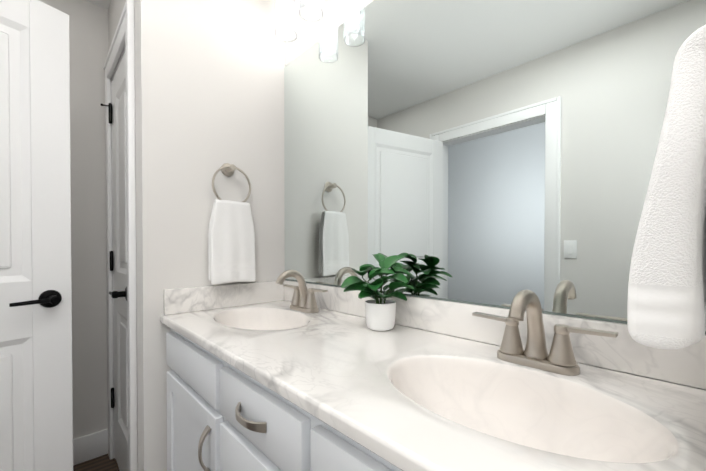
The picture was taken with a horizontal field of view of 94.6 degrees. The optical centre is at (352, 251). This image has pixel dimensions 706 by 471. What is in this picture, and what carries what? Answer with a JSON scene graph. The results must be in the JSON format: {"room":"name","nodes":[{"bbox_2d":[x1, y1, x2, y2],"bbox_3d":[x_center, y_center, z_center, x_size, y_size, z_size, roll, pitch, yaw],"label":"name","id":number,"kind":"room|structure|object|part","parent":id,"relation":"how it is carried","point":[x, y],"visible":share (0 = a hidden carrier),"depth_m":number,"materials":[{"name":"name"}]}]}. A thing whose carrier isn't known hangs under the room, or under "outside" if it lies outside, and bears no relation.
{"room":"bathroom","nodes":[
{"label":"bathroom","id":0,"kind":"room"},
{"bbox_2d":[39,0,107,438],"bbox_3d":[-1.931,-0.105,1.323,2.750,2.440,0.120,-1,1,-44],"label":"wall","id":1,"kind":"structure","parent":0,"point":[88,36],"depth_m":1.74,"materials":[{"name":"white paint"}]},
{"bbox_2d":[73,429,107,465],"bbox_3d":[-1.693,1.046,1.470,0.980,0.135,0.015,-1,1,-44],"label":"baseboard","id":2,"kind":"structure","parent":1,"relation":"attached to","point":[90,446],"depth_m":1.74,"materials":[{"name":"white paint"}]},
{"bbox_2d":[73,454,119,470],"bbox_3d":[-0.541,1.170,-0.115,2.990,0.080,4.140,-1,1,-44],"label":"floor","id":3,"kind":"structure","parent":0,"point":[103,463],"depth_m":1.70,"materials":[{"name":"brown wood"}]},
{"bbox_2d":[160,280,705,470],"bbox_3d":[-0.037,0.634,0.920,0.579,0.970,1.490,-1,1,-44],"label":"bathroom vanity","id":4,"kind":"object","parent":3,"relation":"on","point":[262,376],"visible":1,"depth_m":0.70,"materials":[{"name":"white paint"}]},
{"bbox_3d":[-0.420,0.564,0.923,0.031,0.132,0.022,-1,1,-44],"label":"pull door","id":5,"kind":"part","parent":4,"relation":"part of","materials":[{"name":"silver metal"}]},
{"bbox_3d":[-0.238,0.373,0.731,0.031,0.022,0.132,-1,1,-44],"label":"pull drawer","id":6,"kind":"part","parent":4,"relation":"part of","materials":[{"name":"silver metal"}]},
{"bbox_2d":[276,270,327,312],"bbox_3d":[-0.244,0.158,1.336,0.162,0.172,0.286,-1,1,-44],"label":"faucet","id":7,"kind":"object","parent":4,"relation":"on","point":[303,299],"visible":1,"depth_m":1.33,"materials":[{"name":"silver metal"}]},
{"bbox_2d":[341,253,413,330],"bbox_3d":[0.083,0.126,1.033,0.184,0.244,0.232,-1,1,-44],"label":"potted plant","id":8,"kind":"object","parent":4,"relation":"on","point":[380,313],"visible":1,"depth_m":1.02,"materials":[{"name":"green plant"}]},
{"bbox_3d":[0.089,0.204,1.053,0.100,0.088,0.100,-1,1,-44],"label":"pot","id":9,"kind":"part","parent":8,"relation":"part of","materials":[{"name":"white ceramic"}]},
{"bbox_2d":[472,289,617,375],"bbox_3d":[0.372,0.165,0.694,0.162,0.172,0.286,-1,1,-44],"label":"faucet","id":10,"kind":"object","parent":4,"relation":"on","point":[559,358],"visible":1,"depth_m":0.70,"materials":[{"name":"silver metal"}]},
{"bbox_2d":[85,0,110,9],"bbox_3d":[-0.541,-1.350,-0.141,2.990,0.080,4.140,-1,1,-44],"label":"ceiling","id":11,"kind":"structure","parent":0,"point":[105,4],"depth_m":1.74,"materials":[{"name":"white paint"}]},
{"bbox_2d":[108,5,111,139],"bbox_3d":[-1.276,-0.110,1.816,0.120,2.440,0.075,-1,1,-44],"label":"wall","id":12,"kind":"structure","parent":0,"point":[109,39],"depth_m":1.76,"materials":[{"name":"white paint"}]},
{"bbox_2d":[110,0,125,42],"bbox_3d":[-1.063,-1.128,1.584,0.120,0.400,0.540,-1,1,-44],"label":"wall","id":13,"kind":"structure","parent":0,"point":[116,8],"depth_m":1.64,"materials":[{"name":"white paint"}]},
{"bbox_2d":[105,66,113,459],"bbox_3d":[-1.315,0.052,1.759,0.018,2.116,0.073,-1,1,-44],"label":"trim","id":14,"kind":"structure","parent":13,"relation":"attached to","point":[108,151],"depth_m":1.74,"materials":[{"name":"white paint"}]},
{"bbox_2d":[100,52,127,470],"bbox_3d":[-1.126,0.101,1.558,0.097,2.000,0.526,-1,1,-44],"label":"closet door","id":15,"kind":"structure","parent":13,"relation":"in","point":[118,253],"depth_m":1.60,"materials":[{"name":"white paint"}]},
{"bbox_3d":[-1.031,0.182,1.435,0.062,0.066,0.151,-1,1,-44],"label":"lever","id":16,"kind":"part","parent":15,"relation":"part of","materials":[{"name":"black metal"}]},
{"bbox_2d":[107,16,124,78],"bbox_3d":[-1.113,-0.958,1.537,0.018,0.090,0.512,-1,1,-44],"label":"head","id":17,"kind":"object","parent":13,"relation":"attached to","point":[117,50],"visible":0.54,"depth_m":1.51},
{"bbox_2d":[103,2,125,69],"bbox_3d":[-1.117,-0.993,1.536,0.025,0.022,0.653,-1,1,-44],"label":"trim band","id":18,"kind":"object","parent":17,"relation":"attached to","point":[115,35],"visible":0.4,"depth_m":1.48,"materials":[{"name":"white paint"}]},
{"bbox_2d":[111,46,124,458],"bbox_3d":[-1.063,0.093,1.597,0.120,2.039,0.538,-1,1,-44],"label":"door frame","id":19,"kind":"structure","parent":13,"relation":"attached to","point":[113,279],"depth_m":1.74,"materials":[{"name":"white paint"}]},
{"bbox_3d":[-1.063,-0.917,1.586,0.120,0.019,0.538,-1,1,-44],"label":"closet head jamb","id":20,"kind":"part","parent":19,"relation":"part of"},
{"bbox_2d":[134,0,284,470],"bbox_3d":[-0.609,-0.107,1.482,0.620,2.440,0.120,-1,1,-44],"label":"wall","id":21,"kind":"structure","parent":0,"point":[209,88],"depth_m":1.34,"materials":[{"name":"white paint"}]},
{"bbox_2d":[208,163,255,284],"bbox_3d":[-0.529,-0.129,1.419,0.194,0.528,0.080,-1,1,-44],"label":"towel ring","id":22,"kind":"object","parent":21,"relation":"attached to","point":[231,245],"visible":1,"depth_m":1.39,"materials":[{"name":"silver metal"}]},
{"bbox_2d":[284,0,705,389],"bbox_3d":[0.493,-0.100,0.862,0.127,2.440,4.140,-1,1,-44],"label":"wall mirror","id":23,"kind":"object","parent":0,"point":[498,152],"depth_m":0.91,"materials":[{"name":"clear glass"}]},
{"bbox_2d":[275,0,322,41],"bbox_3d":[-0.198,-1.084,1.367,0.172,0.297,0.274,-1,1,-44],"label":"sconce","id":24,"kind":"object","parent":23,"relation":"attached to","point":[286,19],"visible":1,"depth_m":1.36,"materials":[{"name":"white glass"}]},
{"bbox_3d":[-0.289,-1.025,1.405,0.094,0.179,0.094,-1,1,-44],"label":"lamp shade","id":25,"kind":"part","parent":24,"relation":"part of","materials":[{"name":"white glass"}]},
{"bbox_3d":[-0.164,-1.024,1.276,0.094,0.179,0.094,-1,1,-44],"label":"lamp shade","id":26,"kind":"part","parent":24,"relation":"part of","materials":[{"name":"white glass"}]},
{"bbox_2d":[285,279,705,333],"bbox_3d":[0.169,0.144,1.113,0.009,0.005,1.486,-1,1,-44],"label":"channel","id":27,"kind":"object","parent":23,"relation":"attached to","point":[585,317],"visible":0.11,"depth_m":0.88,"materials":[{"name":"grey metal"}]},
{"bbox_3d":[-0.854,-0.105,1.376,0.120,2.440,0.065,-1,1,-44],"label":"wall","id":28,"kind":"structure","parent":0,"visible":0},
{"bbox_2d":[126,0,136,470],"bbox_3d":[-0.883,0.057,1.303,0.025,2.117,0.022,-1,1,-44],"label":"trim band","id":29,"kind":"object","parent":28,"relation":"attached to","point":[131,234],"visible":1,"depth_m":1.29,"materials":[{"name":"white paint"}]},
{"bbox_2d":[125,13,137,470],"bbox_3d":[-0.905,0.057,1.331,0.018,2.116,0.090,-1,1,-44],"label":"trim","id":30,"kind":"structure","parent":28,"relation":"attached to","point":[127,235],"depth_m":1.34,"materials":[{"name":"white paint"}]},
{"bbox_3d":[0.496,-0.094,0.300,0.660,2.440,0.120,-1,1,-44],"label":"wall","id":31,"kind":"structure","parent":0,"visible":0},
{"bbox_2d":[627,24,705,349],"bbox_3d":[0.436,-0.138,0.412,0.214,0.543,0.124,-1,1,-44],"label":"towel","id":32,"kind":"object","parent":31,"relation":"attached to","point":[666,293],"visible":1,"depth_m":0.35,"materials":[{"name":"white fabric"}]},
{"bbox_3d":[-1.599,0.108,0.566,0.120,2.030,0.019,-1,1,-44],"label":"door frame","id":33,"kind":"structure","parent":0,"visible":0},
{"bbox_2d":[0,0,72,470],"bbox_3d":[-1.346,0.097,0.943,0.812,2.020,0.285,-1,1,-44],"label":"bathroom door","id":34,"kind":"structure","parent":33,"relation":"attached to","point":[36,409],"depth_m":1.18,"materials":[{"name":"white paint"}]},
{"bbox_3d":[-1.127,0.175,1.163,0.134,0.066,0.095,-1,1,-44],"label":"lever","id":35,"kind":"part","parent":34,"relation":"part of","materials":[{"name":"black metal"}]}
]}

